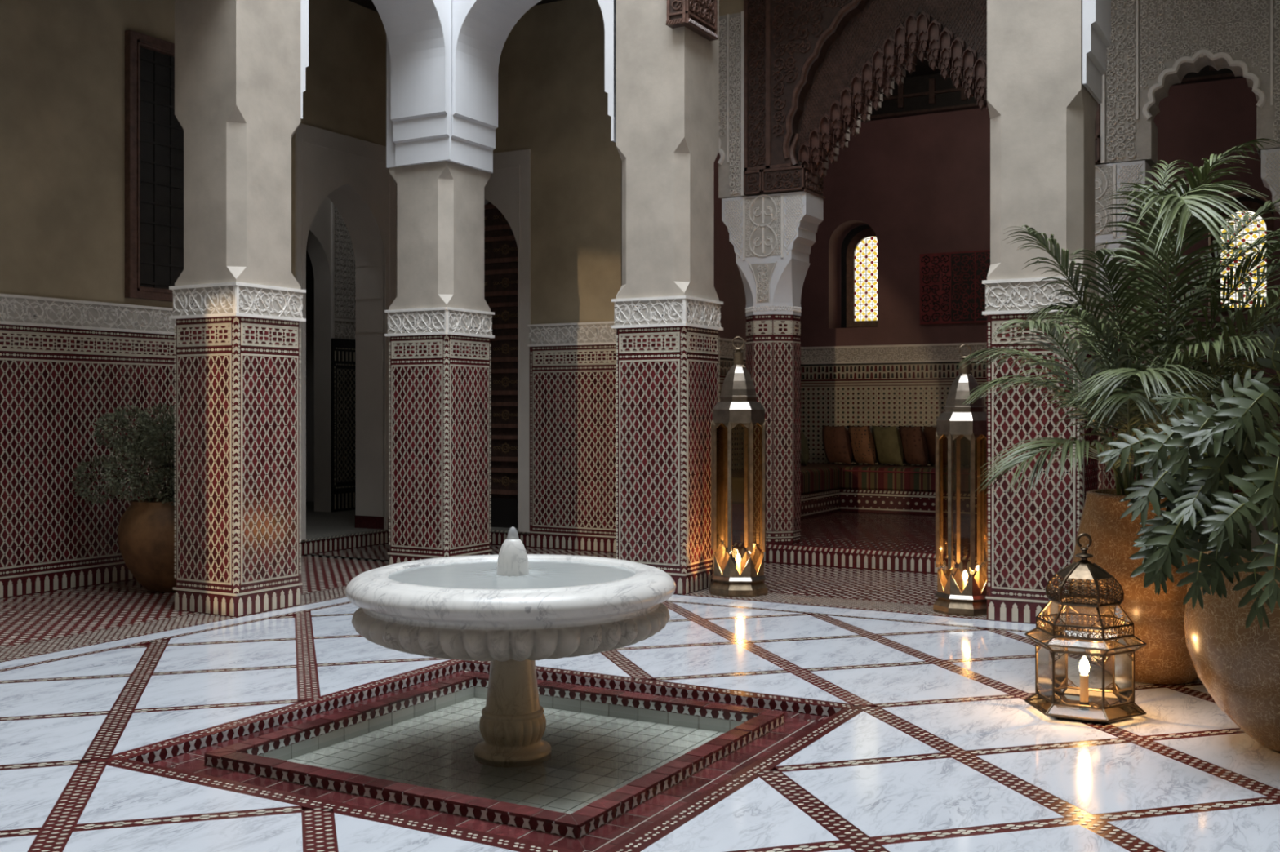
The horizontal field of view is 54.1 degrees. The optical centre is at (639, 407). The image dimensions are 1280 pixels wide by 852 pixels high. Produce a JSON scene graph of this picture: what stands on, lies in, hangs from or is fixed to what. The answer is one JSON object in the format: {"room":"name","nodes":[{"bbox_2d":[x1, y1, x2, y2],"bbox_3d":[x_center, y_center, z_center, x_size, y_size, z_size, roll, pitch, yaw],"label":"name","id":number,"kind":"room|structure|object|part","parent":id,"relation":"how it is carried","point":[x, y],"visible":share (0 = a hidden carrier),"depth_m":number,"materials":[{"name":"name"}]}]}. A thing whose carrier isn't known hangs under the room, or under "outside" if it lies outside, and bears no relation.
{"room":"riad courtyard","nodes":[
{"label":"riad courtyard","id":0,"kind":"room"},
{"bbox_2d":[117,497,176,592],"bbox_3d":[-3.367,0.978,8.979,0.690,0.645,0.690,0,0,29],"label":"pot","id":1,"kind":"object","parent":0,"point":[146,531],"depth_m":8.69,"materials":[{"name":"ceramic"}]},
{"bbox_2d":[0,0,395,598],"bbox_3d":[-5.263,-1.250,7.360,0.438,5.100,11.800,0,0,29],"label":"wall","id":2,"kind":"structure","parent":0,"point":[73,349],"depth_m":9.21,"materials":[{"name":"paint"}]},
{"bbox_2d":[124,30,183,302],"bbox_3d":[-3.582,-1.835,9.914,0.070,2.010,1.100,0,0,29],"label":"window","id":3,"kind":"structure","parent":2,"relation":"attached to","point":[153,134],"depth_m":9.64,"materials":[{"name":"brown wood"}]},
{"bbox_3d":[-3.607,-1.835,9.928,0.012,1.830,0.920,0,0,29],"label":"shutter panel","id":4,"kind":"part","parent":3,"relation":"part of","materials":[{"name":"black wood"}]},
{"bbox_2d":[306,249,314,502],"bbox_3d":[-3.121,-1.200,15.159,3.540,5.000,0.100,0,0,29],"label":"wall","id":5,"kind":"structure","parent":0,"point":[309,272],"depth_m":15.66,"materials":[{"name":"grey paint"}]},
{"bbox_2d":[306,196,355,512],"bbox_3d":[-4.769,-1.265,13.561,1.830,4.870,4.300,0,0,29],"label":"wall","id":6,"kind":"structure","parent":0,"point":[330,249],"depth_m":14.15,"materials":[{"name":"grey plaster"},{"name":"black tile"},{"name":"stucco"}]},
{"bbox_2d":[306,501,355,533],"bbox_3d":[-4.111,1.235,13.192,3.340,0.130,4.300,0,0,29],"label":"floor","id":7,"kind":"structure","parent":0,"point":[316,522],"depth_m":13.11,"materials":[{"name":"grey tile"}]},
{"bbox_2d":[484,0,747,552],"bbox_3d":[-0.582,-1.250,11.684,3.570,5.100,0.398,0,0,29],"label":"wall","id":8,"kind":"structure","parent":0,"point":[556,178],"depth_m":11.54,"materials":[{"name":"paint"}]},
{"bbox_2d":[484,202,517,528],"bbox_3d":[-1.393,-0.565,12.272,1.220,3.470,0.105,0,0,29],"label":"door","id":9,"kind":"structure","parent":8,"relation":"in","point":[500,247],"depth_m":12.21,"materials":[{"name":"brown wood"}]},
{"bbox_3d":[-1.393,-1.968,12.232,1.140,0.040,0.035,0,0,29],"label":"rail","id":10,"kind":"part","parent":9,"relation":"part of","materials":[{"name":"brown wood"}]},
{"bbox_3d":[-1.393,-1.757,12.232,1.140,0.042,0.035,0,0,29],"label":"rail","id":11,"kind":"part","parent":9,"relation":"part of","materials":[{"name":"brown wood"}]},
{"bbox_3d":[-1.393,-1.646,12.232,1.140,0.040,0.035,0,0,29],"label":"rail","id":12,"kind":"part","parent":9,"relation":"part of","materials":[{"name":"brown wood"}]},
{"bbox_3d":[-1.393,-1.435,12.232,1.140,0.042,0.035,0,0,29],"label":"rail","id":13,"kind":"part","parent":9,"relation":"part of","materials":[{"name":"brown wood"}]},
{"bbox_3d":[-1.393,-1.324,12.232,1.140,0.040,0.035,0,0,29],"label":"rail","id":14,"kind":"part","parent":9,"relation":"part of","materials":[{"name":"brown wood"}]},
{"bbox_3d":[-1.393,-1.113,12.232,1.140,0.042,0.035,0,0,29],"label":"rail","id":15,"kind":"part","parent":9,"relation":"part of","materials":[{"name":"brown wood"}]},
{"bbox_3d":[-1.393,-1.002,12.232,1.140,0.040,0.035,0,0,29],"label":"rail","id":16,"kind":"part","parent":9,"relation":"part of","materials":[{"name":"brown wood"}]},
{"bbox_3d":[-1.393,-0.680,12.232,1.140,0.040,0.035,0,0,29],"label":"rail","id":17,"kind":"part","parent":9,"relation":"part of","materials":[{"name":"brown wood"}]},
{"bbox_3d":[-1.393,-0.469,12.232,1.140,0.042,0.035,0,0,29],"label":"rail","id":18,"kind":"part","parent":9,"relation":"part of","materials":[{"name":"brown wood"}]},
{"bbox_3d":[-1.393,-0.358,12.232,1.140,0.040,0.035,0,0,29],"label":"rail","id":19,"kind":"part","parent":9,"relation":"part of","materials":[{"name":"brown wood"}]},
{"bbox_3d":[-1.393,-0.147,12.232,1.140,0.042,0.035,0,0,29],"label":"rail","id":20,"kind":"part","parent":9,"relation":"part of","materials":[{"name":"brown wood"}]},
{"bbox_3d":[-1.393,-0.036,12.232,1.140,0.040,0.035,0,0,29],"label":"rail","id":21,"kind":"part","parent":9,"relation":"part of","materials":[{"name":"brown wood"}]},
{"bbox_3d":[-1.393,0.175,12.232,1.140,0.042,0.035,0,0,29],"label":"rail","id":22,"kind":"part","parent":9,"relation":"part of","materials":[{"name":"brown wood"}]},
{"bbox_3d":[-1.393,0.286,12.232,1.140,0.040,0.035,0,0,29],"label":"rail","id":23,"kind":"part","parent":9,"relation":"part of","materials":[{"name":"brown wood"}]},
{"bbox_3d":[-1.393,0.497,12.232,1.140,0.042,0.035,0,0,29],"label":"rail","id":24,"kind":"part","parent":9,"relation":"part of","materials":[{"name":"brown wood"}]},
{"bbox_3d":[-1.393,0.608,12.232,1.140,0.040,0.035,0,0,29],"label":"rail","id":25,"kind":"part","parent":9,"relation":"part of","materials":[{"name":"brown wood"}]},
{"bbox_3d":[-1.393,0.819,12.232,1.140,0.042,0.035,0,0,29],"label":"rail","id":26,"kind":"part","parent":9,"relation":"part of","materials":[{"name":"brown wood"}]},
{"bbox_3d":[-1.393,-0.791,12.232,1.140,0.042,0.035,0,0,29],"label":"rail","id":27,"kind":"part","parent":9,"relation":"part of","materials":[{"name":"brown wood"}]},
{"bbox_2d":[621,164,622,284],"bbox_3d":[-0.015,-1.250,11.387,0.150,5.100,0.360,0,0,29],"label":"wall","id":28,"kind":"structure","parent":0,"point":[621,165],"depth_m":11.26,"materials":[{"name":"paint"}]},
{"bbox_2d":[0,543,1279,851],"bbox_3d":[-1.102,1.449,7.662,14.400,0.301,16.400,0,0,29],"label":"floor","id":29,"kind":"structure","parent":0,"point":[948,753],"depth_m":5.22,"materials":[{"name":"white stone"}]},
{"bbox_2d":[69,402,176,592],"bbox_3d":[-3.334,0.626,8.996,1.435,1.348,0.940,0,0,-7],"label":"potted shrub","id":30,"kind":"object","parent":29,"relation":"on","point":[146,531],"visible":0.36,"depth_m":8.72,"materials":[{"name":"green plant"}]},
{"bbox_2d":[168,0,306,617],"bbox_3d":[-2.614,-1.200,8.170,0.601,5.000,0.601,0,0,29],"label":"tiled pillar","id":31,"kind":"structure","parent":29,"relation":"on","point":[237,312],"depth_m":7.95,"materials":[{"name":"tile"}]},
{"bbox_2d":[384,35,494,564],"bbox_3d":[-1.610,-1.200,10.118,0.626,5.000,0.621,0,0,29],"label":"tiled pillar","id":32,"kind":"structure","parent":29,"relation":"on","point":[439,318],"depth_m":9.88,"materials":[{"name":"tile"}]},
{"bbox_2d":[300,0,451,166],"bbox_3d":[-2.085,-2.800,9.118,0.540,1.770,1.607,0,0,29],"label":"arch","id":33,"kind":"object","parent":32,"relation":"attached to","point":[419,32],"visible":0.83,"depth_m":9.71,"materials":[{"name":"white paint"}]},
{"bbox_2d":[447,0,615,172],"bbox_3d":[-0.702,-2.800,9.594,1.491,1.770,0.560,0,0,29],"label":"arch","id":34,"kind":"object","parent":32,"relation":"attached to","point":[480,28],"visible":0.72,"depth_m":9.84,"materials":[{"name":"white paint"}]},
{"bbox_2d":[88,659,869,851],"bbox_3d":[-0.510,1.449,5.037,2.224,0.301,2.224,0,0,29],"label":"basin","id":35,"kind":"object","parent":29,"relation":"in","point":[632,762],"visible":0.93,"depth_m":4.93,"materials":[{"name":"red tile"}]},
{"bbox_2d":[345,526,675,767],"bbox_3d":[-0.510,0.938,5.037,1.310,0.924,1.310,0,0,29],"label":"fountain","id":36,"kind":"object","parent":35,"relation":"on","point":[513,609],"visible":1,"depth_m":4.65,"materials":[{"name":"stone"}]},
{"bbox_2d":[345,554,675,630],"bbox_3d":[-0.510,0.721,5.037,1.310,0.135,1.310,0,0,29],"label":"rim","id":37,"kind":"object","parent":36,"relation":"on","point":[551,592],"depth_m":4.62,"materials":[{"name":"stone"}]},
{"bbox_2d":[351,603,670,662],"bbox_3d":[-0.510,0.889,5.037,1.263,0.202,1.260,0,0,29],"label":"bowl","id":38,"kind":"object","parent":36,"relation":"on","point":[492,642],"depth_m":4.52,"materials":[{"name":"stone"}]},
{"bbox_3d":[-0.510,1.091,5.037,0.224,0.233,0.224,0,0,29],"label":"stem","id":39,"kind":"part","parent":36,"relation":"part of","materials":[{"name":"stone"}]},
{"bbox_3d":[-0.510,0.503,5.037,0.052,0.054,0.052,0,0,29],"label":"water spout","id":40,"kind":"part","parent":36,"relation":"part of","materials":[{"name":"white stone"}]},
{"bbox_2d":[611,0,723,594],"bbox_3d":[0.208,-1.200,9.063,0.652,5.000,0.671,0,0,29],"label":"tiled pillar","id":41,"kind":"structure","parent":29,"relation":"on","point":[667,322],"depth_m":8.87,"materials":[{"name":"paint"}]},
{"bbox_3d":[0.372,-2.978,8.869,0.177,0.645,0.493,0,0,29],"label":"rope trim","id":42,"kind":"part","parent":41,"relation":"part of","materials":[{"name":"brown wood"}]},
{"bbox_2d":[709,336,768,597],"bbox_3d":[0.690,0.400,8.812,0.400,1.801,0.400,0,0,45],"label":"lantern","id":43,"kind":"object","parent":29,"relation":"on","point":[738,403],"visible":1,"depth_m":8.73,"materials":[{"name":"gold metal"}]},
{"bbox_3d":[0.517,0.546,8.884,0.021,0.915,0.025,0,0,22],"label":"post","id":44,"kind":"part","parent":43,"relation":"part of","materials":[{"name":"gold metal"}]},
{"bbox_3d":[0.517,0.546,8.741,0.021,0.915,0.025,0,0,-23],"label":"post","id":45,"kind":"part","parent":43,"relation":"part of","materials":[{"name":"gold metal"}]},
{"bbox_3d":[0.570,0.627,8.933,0.001,1.045,0.142,0,0,45],"label":"pane","id":46,"kind":"part","parent":43,"relation":"part of","materials":[{"name":"clear glass"}]},
{"bbox_3d":[0.619,0.546,8.985,0.025,0.915,0.021,0,0,-23],"label":"post","id":47,"kind":"part","parent":43,"relation":"part of","materials":[{"name":"gold metal"}]},
{"bbox_3d":[0.619,0.546,8.639,0.025,0.915,0.021,0,0,22],"label":"post","id":48,"kind":"part","parent":43,"relation":"part of","materials":[{"name":"gold metal"}]},
{"bbox_2d":[736,563,740,573],"bbox_3d":[0.690,1.128,8.812,0.032,0.073,0.032,0,0,29],"label":"candle","id":49,"kind":"object","parent":43,"relation":"on","point":[738,565],"depth_m":8.80,"materials":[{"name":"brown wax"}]},
{"bbox_3d":[0.690,1.056,8.812,0.038,0.073,0.038,0,0,29],"label":"bulb","id":50,"kind":"part","parent":43,"relation":"part of","materials":[{"name":"white glass"}]},
{"bbox_3d":[0.762,0.546,8.985,0.025,0.915,0.021,0,0,22],"label":"post","id":51,"kind":"part","parent":43,"relation":"part of","materials":[{"name":"gold metal"}]},
{"bbox_3d":[0.811,0.627,8.933,0.142,1.045,0.001,0,0,45],"label":"pane","id":52,"kind":"part","parent":43,"relation":"part of","materials":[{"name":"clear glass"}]},
{"bbox_3d":[0.762,0.546,8.639,0.025,0.915,0.021,0,0,-23],"label":"post","id":53,"kind":"part","parent":43,"relation":"part of","materials":[{"name":"gold metal"}]},
{"bbox_3d":[0.863,0.546,8.884,0.021,0.915,0.025,0,0,-23],"label":"post","id":54,"kind":"part","parent":43,"relation":"part of","materials":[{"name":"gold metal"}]},
{"bbox_3d":[0.863,0.546,8.741,0.021,0.915,0.025,0,0,22],"label":"post","id":55,"kind":"part","parent":43,"relation":"part of","materials":[{"name":"gold metal"}]},
{"bbox_2d":[933,344,986,617],"bbox_3d":[2.076,0.447,8.012,0.379,1.706,0.379,0,0,22],"label":"lantern","id":56,"kind":"object","parent":29,"relation":"on","point":[956,596],"visible":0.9,"depth_m":7.94,"materials":[{"name":"gold metal"}]},
{"bbox_3d":[1.899,0.586,8.012,0.020,0.867,0.024,0,0,0],"label":"post","id":57,"kind":"part","parent":56,"relation":"part of","materials":[{"name":"gold metal"}]},
{"bbox_3d":[1.926,0.662,8.074,0.001,0.990,0.134,0,0,22],"label":"pane","id":58,"kind":"part","parent":56,"relation":"part of","materials":[{"name":"clear glass"}]},
{"bbox_3d":[1.951,0.586,8.137,0.020,0.867,0.024,0,0,45],"label":"post","id":59,"kind":"part","parent":56,"relation":"part of","materials":[{"name":"gold metal"}]},
{"bbox_3d":[1.951,0.586,7.887,0.024,0.867,0.020,0,0,45],"label":"post","id":60,"kind":"part","parent":56,"relation":"part of","materials":[{"name":"gold metal"}]},
{"bbox_3d":[2.076,0.586,8.189,0.024,0.867,0.020,0,0,0],"label":"post","id":61,"kind":"part","parent":56,"relation":"part of","materials":[{"name":"gold metal"}]},
{"bbox_2d":[962,580,967,591],"bbox_3d":[2.076,1.137,8.012,0.032,0.069,0.032,0,0,29],"label":"candle","id":62,"kind":"object","parent":56,"relation":"on","point":[964,582],"depth_m":8.00,"materials":[{"name":"brown wax"}]},
{"bbox_3d":[2.076,1.069,8.012,0.038,0.069,0.038,0,0,29],"label":"bulb","id":63,"kind":"part","parent":56,"relation":"part of","materials":[{"name":"white glass"}]},
{"bbox_3d":[2.076,0.586,7.835,0.024,0.867,0.020,0,0,0],"label":"post","id":64,"kind":"part","parent":56,"relation":"part of","materials":[{"name":"gold metal"}]},
{"bbox_3d":[2.201,0.586,8.137,0.024,0.867,0.020,0,0,45],"label":"post","id":65,"kind":"part","parent":56,"relation":"part of","materials":[{"name":"gold metal"}]},
{"bbox_3d":[2.226,0.662,8.074,0.001,0.990,0.134,0,0,-23],"label":"pane","id":66,"kind":"part","parent":56,"relation":"part of","materials":[{"name":"clear glass"}]},
{"bbox_2d":[982,0,1102,624],"bbox_3d":[2.501,-1.200,7.790,0.601,5.000,0.601,0,0,29],"label":"tiled pillar","id":67,"kind":"structure","parent":29,"relation":"on","point":[1042,114],"depth_m":7.55,"materials":[{"name":"paint"}]},
{"bbox_2d":[1082,0,1111,103],"bbox_3d":[3.383,-2.800,7.302,1.450,1.770,0.560,0,0,29],"label":"arch","id":68,"kind":"object","parent":67,"relation":"attached to","point":[1096,14],"visible":1,"depth_m":7.54,"materials":[{"name":"white paint"}]},
{"bbox_2d":[1024,533,1146,724],"bbox_3d":[1.887,0.917,5.329,0.507,0.771,0.444,0,0,29],"label":"glass lantern","id":69,"kind":"object","parent":29,"relation":"on","point":[1053,696],"visible":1,"depth_m":5.32,"materials":[{"name":"brown metal"}]},
{"bbox_3d":[1.695,0.998,5.320,0.037,0.032,0.243,0,0,-3],"label":"eave pane","id":70,"kind":"part","parent":69,"relation":"part of","materials":[{"name":"clear glass"}]},
{"bbox_3d":[1.700,1.278,5.320,0.048,0.015,0.243,0,0,-3],"label":"skirt pane","id":71,"kind":"part","parent":69,"relation":"part of","materials":[{"name":"clear glass"}]},
{"bbox_3d":[1.785,0.967,5.488,0.243,0.030,0.042,0,0,-33],"label":"eave pane","id":72,"kind":"part","parent":69,"relation":"part of","materials":[{"name":"clear glass"}]},
{"bbox_3d":[1.784,0.998,5.490,0.243,0.032,0.037,0,0,-33],"label":"eave pane","id":73,"kind":"part","parent":69,"relation":"part of","materials":[{"name":"clear glass"}]},
{"bbox_3d":[1.786,1.278,5.486,0.243,0.015,0.048,0,0,-33],"label":"skirt pane","id":74,"kind":"part","parent":69,"relation":"part of","materials":[{"name":"clear glass"}]},
{"bbox_3d":[1.785,1.250,5.487,0.243,0.040,0.044,0,0,-33],"label":"skirt pane","id":75,"kind":"part","parent":69,"relation":"part of","materials":[{"name":"clear glass"}]},
{"bbox_3d":[1.795,1.121,5.472,0.093,0.218,0.173,0,0,29],"label":"pane","id":76,"kind":"part","parent":69,"relation":"part of","materials":[{"name":"clear glass"}]},
{"bbox_3d":[1.811,0.863,5.447,0.194,0.082,0.054,0,0,-33],"label":"shoulder pane","id":77,"kind":"part","parent":69,"relation":"part of","materials":[{"name":"clear glass"}]},
{"bbox_2d":[1079,701,1088,711],"bbox_3d":[1.887,1.265,5.329,0.040,0.034,0.040,0,0,29],"label":"socket","id":78,"kind":"object","parent":69,"relation":"attached to","point":[1082,703],"depth_m":5.31,"materials":[{"name":"gold metal"}]},
{"bbox_2d":[1080,674,1088,702],"bbox_3d":[1.887,1.192,5.329,0.035,0.113,0.035,0,0,29],"label":"candle","id":79,"kind":"object","parent":69,"relation":"on","point":[1083,677],"depth_m":5.31,"materials":[{"name":"brown wax"}]},
{"bbox_3d":[1.887,1.093,5.329,0.044,0.083,0.044,0,0,29],"label":"bulb","id":80,"kind":"part","parent":69,"relation":"part of","materials":[{"name":"white glass"}]},
{"bbox_3d":[1.887,1.278,5.329,0.488,0.023,0.432,0,0,29],"label":"under frame","id":81,"kind":"part","parent":69,"relation":"part of","materials":[{"name":"brown metal"}]},
{"bbox_3d":[1.887,0.863,5.329,0.397,0.092,0.351,0,0,29],"label":"shoulder frame","id":82,"kind":"part","parent":69,"relation":"part of","materials":[{"name":"brown metal"}]},
{"bbox_3d":[1.887,1.285,5.329,0.376,0.006,0.331,0,0,29],"label":"plate","id":83,"kind":"part","parent":69,"relation":"part of","materials":[{"name":"brown metal"}]},
{"bbox_3d":[1.887,1.250,5.329,0.494,0.049,0.436,0,0,29],"label":"skirt frame","id":84,"kind":"part","parent":69,"relation":"part of","materials":[{"name":"brown metal"}]},
{"bbox_3d":[1.887,0.927,5.328,0.397,0.056,0.351,0,0,29],"label":"drum frame","id":85,"kind":"part","parent":69,"relation":"part of","materials":[{"name":"brown metal"}]},
{"bbox_3d":[1.887,0.998,5.329,0.494,0.041,0.436,0,0,29],"label":"eave frame","id":86,"kind":"part","parent":69,"relation":"part of","materials":[{"name":"brown metal"}]},
{"bbox_3d":[1.973,1.278,5.494,0.243,0.015,0.048,0,0,27],"label":"skirt pane","id":87,"kind":"part","parent":69,"relation":"part of","materials":[{"name":"clear glass"}]},
{"bbox_3d":[1.974,1.250,5.496,0.243,0.040,0.044,0,0,27],"label":"skirt pane","id":88,"kind":"part","parent":69,"relation":"part of","materials":[{"name":"clear glass"}]},
{"bbox_3d":[1.974,0.967,5.496,0.243,0.030,0.042,0,0,27],"label":"eave pane","id":89,"kind":"part","parent":69,"relation":"part of","materials":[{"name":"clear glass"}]},
{"bbox_3d":[2.028,0.863,5.335,0.054,0.082,0.194,0,0,-3],"label":"shoulder pane","id":90,"kind":"part","parent":69,"relation":"part of","materials":[{"name":"clear glass"}]},
{"bbox_3d":[2.056,1.121,5.336,0.103,0.218,0.167,0,0,29],"label":"pane","id":91,"kind":"part","parent":69,"relation":"part of","materials":[{"name":"clear glass"}]},
{"bbox_3d":[2.075,1.250,5.337,0.044,0.040,0.243,0,0,-3],"label":"skirt pane","id":92,"kind":"part","parent":69,"relation":"part of","materials":[{"name":"clear glass"}]},
{"bbox_3d":[2.073,1.278,5.337,0.048,0.015,0.243,0,0,-3],"label":"skirt pane","id":93,"kind":"part","parent":69,"relation":"part of","materials":[{"name":"clear glass"}]},
{"bbox_3d":[2.078,0.998,5.337,0.037,0.032,0.243,0,0,-3],"label":"eave pane","id":94,"kind":"part","parent":69,"relation":"part of","materials":[{"name":"clear glass"}]},
{"bbox_2d":[956,137,1279,684],"bbox_3d":[2.626,-0.017,6.099,2.326,2.634,2.028,0,0,-26],"label":"potted palm","id":95,"kind":"object","parent":29,"relation":"on","point":[1166,659],"visible":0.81,"depth_m":5.86,"materials":[{"name":"plant"}]},
{"bbox_2d":[1069,488,1199,684],"bbox_3d":[2.476,0.854,6.068,0.770,0.892,0.770,0,0,29],"label":"pot","id":96,"kind":"object","parent":29,"relation":"on","point":[1166,659],"depth_m":5.80,"materials":[{"name":"ceramic"}]},
{"bbox_2d":[1095,322,1279,752],"bbox_3d":[2.351,0.494,4.698,1.246,1.612,0.887,0,0,-34],"label":"philodendron","id":97,"kind":"object","parent":29,"relation":"on","point":[1232,598],"visible":1,"depth_m":4.50,"materials":[{"name":"plant"}]},
{"bbox_2d":[1183,507,1279,752],"bbox_3d":[2.533,0.845,4.791,0.840,0.910,0.840,0,0,29],"label":"pot","id":98,"kind":"object","parent":29,"relation":"on","point":[1238,666],"depth_m":4.61,"materials":[{"name":"ceramic"}]},
{"bbox_2d":[348,0,940,78],"bbox_3d":[0.425,-4.530,6.806,10.900,1.540,16.800,0,0,29],"label":"ceiling","id":99,"kind":"structure","parent":0,"point":[922,68],"depth_m":13.72,"materials":[{"name":"black wood"}]},
{"bbox_2d":[714,153,803,470],"bbox_3d":[0.878,-1.230,13.408,0.330,5.060,4.041,0,0,29],"label":"wall","id":100,"kind":"structure","parent":0,"point":[728,283],"depth_m":13.25,"materials":[{"name":"paint"}]},
{"bbox_2d":[726,511,979,576],"bbox_3d":[4.437,1.229,11.198,7.800,0.164,4.412,0,0,29],"label":"floor","id":101,"kind":"structure","parent":0,"point":[900,542],"depth_m":10.60,"materials":[{"name":"tile"}]},
{"bbox_2d":[721,191,823,544],"bbox_3d":[1.142,-0.329,10.772,0.770,2.952,0.446,0,0,29],"label":"tiled column","id":102,"kind":"structure","parent":101,"relation":"on","point":[772,237],"depth_m":10.58,"materials":[{"name":"tile"}]},
{"bbox_3d":[1.038,-1.053,10.586,0.240,0.330,0.003,0,0,29],"label":"neck panel","id":103,"kind":"part","parent":102,"relation":"part of","materials":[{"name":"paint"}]},
{"bbox_2d":[743,0,1108,199],"bbox_3d":[2.241,-2.765,10.132,2.867,1.950,0.462,0,0,29],"label":"arch","id":104,"kind":"object","parent":102,"relation":"on","point":[814,69],"visible":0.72,"depth_m":10.37,"materials":[{"name":"brown wood"}]},
{"bbox_2d":[732,488,977,530],"bbox_3d":[3.807,1.024,12.032,6.115,0.245,3.305,0,0,29],"label":"tiled bench","id":105,"kind":"object","parent":101,"relation":"on","point":[923,503],"visible":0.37,"depth_m":13.53,"materials":[{"name":"tile"}]},
{"bbox_2d":[732,462,861,503],"bbox_3d":[1.470,0.776,13.349,0.740,0.250,3.275,0,0,29],"label":"mattress","id":106,"kind":"object","parent":105,"relation":"on","point":[815,477],"visible":0.37,"depth_m":13.34,"materials":[{"name":"fabric"}]},
{"bbox_2d":[800,430,808,465],"bbox_3d":[1.803,0.435,14.281,0.234,0.427,0.460,0,0,-1],"label":"cushion","id":107,"kind":"object","parent":106,"relation":"on","point":[804,446],"visible":0.33,"depth_m":14.08,"materials":[{"name":"fabric"}]},
{"bbox_2d":[822,425,852,464],"bbox_3d":[2.269,0.424,14.464,0.230,0.450,0.460,0,0,-24],"label":"cushion","id":108,"kind":"object","parent":106,"relation":"on","point":[836,440],"visible":1,"depth_m":14.32,"materials":[{"name":"fabric"}]},
{"bbox_2d":[841,464,1279,497],"bbox_3d":[4.736,0.776,12.961,5.305,0.250,0.765,0,0,29],"label":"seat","id":109,"kind":"object","parent":105,"relation":"on","point":[863,477],"visible":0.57,"depth_m":13.62,"materials":[{"name":"fabric"}]},
{"bbox_2d":[847,425,875,465],"bbox_3d":[2.529,0.424,14.323,0.230,0.450,0.460,0,0,-17],"label":"cushion","id":110,"kind":"object","parent":109,"relation":"on","point":[863,448],"visible":0.97,"depth_m":14.16,"materials":[{"name":"orange fabric"}]},
{"bbox_2d":[871,425,903,466],"bbox_3d":[2.793,0.424,14.170,0.230,0.450,0.460,0,0,-25],"label":"cushion","id":111,"kind":"object","parent":109,"relation":"on","point":[887,442],"visible":0.98,"depth_m":14.03,"materials":[{"name":"green fabric"}]},
{"bbox_2d":[897,425,928,466],"bbox_3d":[3.053,0.424,14.029,0.230,0.450,0.460,0,0,-18],"label":"cushion","id":112,"kind":"object","parent":109,"relation":"on","point":[915,451],"visible":0.94,"depth_m":13.87,"materials":[{"name":"red fabric"}]},
{"bbox_2d":[923,426,955,466],"bbox_3d":[3.316,0.424,13.878,0.230,0.450,0.460,0,0,-23],"label":"cushion","id":113,"kind":"object","parent":109,"relation":"on","point":[929,432],"visible":0.52,"depth_m":13.82,"materials":[{"name":"brown fabric"}]},
{"bbox_2d":[954,436,977,466],"bbox_3d":[3.576,0.424,13.734,0.230,0.450,0.460,0,0,-19],"label":"cushion","id":114,"kind":"object","parent":109,"relation":"on","point":[964,442],"visible":0.3,"depth_m":13.61,"materials":[{"name":"brown fabric"}]},
{"bbox_2d":[1094,160,1152,488],"bbox_3d":[3.436,-0.329,9.485,0.770,2.952,0.446,0,0,29],"label":"tiled column","id":115,"kind":"structure","parent":101,"relation":"on","point":[1106,175],"depth_m":9.24,"materials":[{"name":"tile"}]},
{"bbox_3d":[3.331,-1.053,9.299,0.240,0.330,0.003,0,0,29],"label":"neck panel","id":116,"kind":"part","parent":115,"relation":"part of","materials":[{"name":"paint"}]},
{"bbox_2d":[1261,148,1279,213],"bbox_3d":[4.766,-0.329,8.739,0.770,2.952,0.446,0,0,29],"label":"tiled column","id":117,"kind":"structure","parent":101,"relation":"on","point":[1270,158],"depth_m":8.71,"materials":[{"name":"paint"}]},
{"bbox_2d":[801,77,1279,470],"bbox_3d":[5.495,-1.230,13.237,7.950,5.060,0.461,0,0,29],"label":"wall","id":118,"kind":"structure","parent":0,"point":[921,183],"depth_m":14.29,"materials":[{"name":"paint"}]},
{"bbox_2d":[846,228,877,328],"bbox_3d":[2.764,-1.542,14.959,0.620,1.195,0.050,0,0,29],"label":"window","id":119,"kind":"structure","parent":118,"relation":"in","point":[862,250],"depth_m":15.02,"materials":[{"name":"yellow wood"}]},
{"label":"clear pane","id":120,"kind":"part","parent":119,"relation":"part of","materials":[{"name":"glass"}]},
{"bbox_2d":[860,65,1244,121],"bbox_3d":[5.344,-3.550,13.018,7.900,0.420,0.150,0,0,29],"label":"ceiling","id":121,"kind":"structure","parent":118,"relation":"attached to","point":[930,94],"depth_m":14.12,"materials":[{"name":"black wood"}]},
{"bbox_2d":[1211,200,1274,315],"bbox_3d":[6.252,-1.542,13.002,0.620,1.195,0.050,0,0,29],"label":"window","id":122,"kind":"structure","parent":118,"relation":"in","point":[1268,224],"depth_m":12.98,"materials":[{"name":"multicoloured stained coloured glass"}]},
{"label":"clear pane","id":123,"kind":"part","parent":122,"relation":"part of","materials":[{"name":"glass"}]},
{"bbox_2d":[840,196,1274,328],"bbox_3d":[5.608,-1.230,13.541,8.450,5.060,0.100,0,0,29],"label":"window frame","id":124,"kind":"structure","parent":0,"point":[855,231],"depth_m":15.23,"materials":[{"name":"red paint"}]},
{"bbox_2d":[1100,0,1279,167],"bbox_3d":[4.185,-2.752,9.018,1.605,1.895,0.382,0,0,29],"label":"wall","id":125,"kind":"structure","parent":0,"point":[1155,44],"depth_m":9.05,"materials":[{"name":"beige paint"}]}
]}

